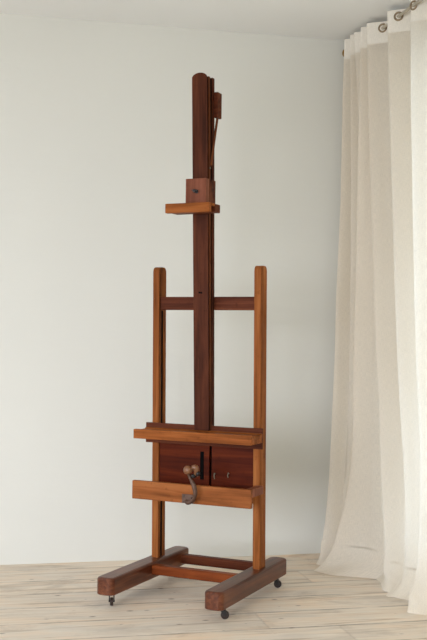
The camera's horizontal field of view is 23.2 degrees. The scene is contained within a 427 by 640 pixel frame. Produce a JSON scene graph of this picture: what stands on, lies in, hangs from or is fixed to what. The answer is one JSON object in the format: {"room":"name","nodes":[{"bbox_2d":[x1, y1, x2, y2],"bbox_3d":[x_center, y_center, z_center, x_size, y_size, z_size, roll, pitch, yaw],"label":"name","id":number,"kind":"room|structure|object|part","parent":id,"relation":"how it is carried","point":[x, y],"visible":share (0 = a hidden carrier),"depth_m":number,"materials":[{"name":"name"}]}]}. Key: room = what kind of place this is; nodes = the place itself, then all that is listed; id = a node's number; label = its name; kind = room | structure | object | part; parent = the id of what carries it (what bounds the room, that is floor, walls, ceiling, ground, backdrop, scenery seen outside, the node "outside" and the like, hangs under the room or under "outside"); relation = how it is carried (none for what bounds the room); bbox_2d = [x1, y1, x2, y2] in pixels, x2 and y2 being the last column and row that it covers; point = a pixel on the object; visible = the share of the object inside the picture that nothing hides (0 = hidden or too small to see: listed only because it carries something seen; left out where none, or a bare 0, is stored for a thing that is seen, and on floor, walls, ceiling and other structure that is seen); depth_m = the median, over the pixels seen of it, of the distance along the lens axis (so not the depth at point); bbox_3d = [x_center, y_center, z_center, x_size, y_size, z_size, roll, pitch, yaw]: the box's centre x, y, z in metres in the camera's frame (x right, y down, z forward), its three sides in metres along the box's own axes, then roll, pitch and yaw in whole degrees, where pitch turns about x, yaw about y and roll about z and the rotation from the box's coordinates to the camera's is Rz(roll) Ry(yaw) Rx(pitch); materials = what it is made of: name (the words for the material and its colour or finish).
{"room":"art studio","nodes":[
{"label":"art studio","id":0,"kind":"room"},
{"bbox_2d":[0,13,343,564],"bbox_3d":[-1.726,-0.165,5.063,5.700,2.718,0.200,1,-1,-13],"label":"wall","id":1,"kind":"structure","parent":0,"point":[96,116],"depth_m":5.27,"materials":[{"name":"beige paint"}]},
{"bbox_2d":[342,0,422,56],"bbox_3d":[1.032,-1.430,4.133,0.056,0.056,2.866,1,-1,-13],"label":"curtain rod","id":2,"kind":"object","parent":1,"relation":"attached to","point":[406,10],"visible":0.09,"depth_m":4.83,"materials":[{"name":"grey metal"}]},
{"bbox_2d":[314,0,426,614],"bbox_3d":[0.946,-0.129,4.045,0.377,2.690,2.869,1,-1,-13],"label":"curtain","id":3,"kind":"object","parent":2,"relation":"hanging from","point":[375,527],"visible":0.98,"depth_m":4.97,"materials":[{"name":"beige fabric"}]},
{"bbox_2d":[0,0,410,40],"bbox_3d":[-0.923,-1.626,1.668,5.700,0.150,7.200,1,-1,-13],"label":"ceiling","id":4,"kind":"structure","parent":0,"point":[318,19],"depth_m":5.08,"materials":[{"name":"white paint"}]},
{"bbox_2d":[0,553,426,639],"bbox_3d":[-0.962,1.228,1.636,5.700,0.120,7.200,1,-1,-13],"label":"floor","id":5,"kind":"structure","parent":0,"point":[43,601],"depth_m":4.35,"materials":[{"name":"brown wood"}]},
{"bbox_2d":[97,73,285,618],"bbox_3d":[-0.063,0.064,4.566,0.583,2.295,0.735,0,-1,25],"label":"easel","id":6,"kind":"object","parent":5,"relation":"on","point":[202,463],"visible":1,"depth_m":4.57,"materials":[{"name":"brown wood"}]},
{"bbox_3d":[-0.249,0.446,4.763,0.032,1.373,0.097,0,-1,25],"label":"post","id":7,"kind":"part","parent":6,"relation":"part of","materials":[{"name":"brown wood"}]},
{"bbox_3d":[-0.130,0.661,4.686,0.251,0.278,0.016,0,-1,25],"label":"panel","id":8,"kind":"part","parent":6,"relation":"part of","materials":[{"name":"red wood"}]},
{"bbox_3d":[-0.100,0.719,4.455,0.066,0.154,0.032,0,-1,39],"label":"crank arm","id":9,"kind":"part","parent":6,"relation":"part of","materials":[{"name":"metal"}]},
{"bbox_2d":[133,427,261,445],"bbox_3d":[-0.072,0.509,4.556,0.569,0.041,0.125,0,-1,25],"label":"shelf","id":10,"kind":"object","parent":6,"relation":"attached to","point":[218,436],"depth_m":4.53,"materials":[{"name":"brown wood"}]},
{"bbox_3d":[-0.024,-0.074,4.646,0.471,0.060,0.028,0,-1,25],"label":"cross rail","id":11,"kind":"part","parent":6,"relation":"part of","materials":[{"name":"red wood"}]},
{"bbox_3d":[0.086,0.663,4.586,0.204,0.278,0.016,0,-1,25],"label":"panel","id":12,"kind":"part","parent":6,"relation":"part of","materials":[{"name":"red wood"}]},
{"bbox_3d":[0.203,0.450,4.553,0.032,1.373,0.097,0,-1,25],"label":"post","id":13,"kind":"part","parent":6,"relation":"part of","materials":[{"name":"brown wood"}]}
]}

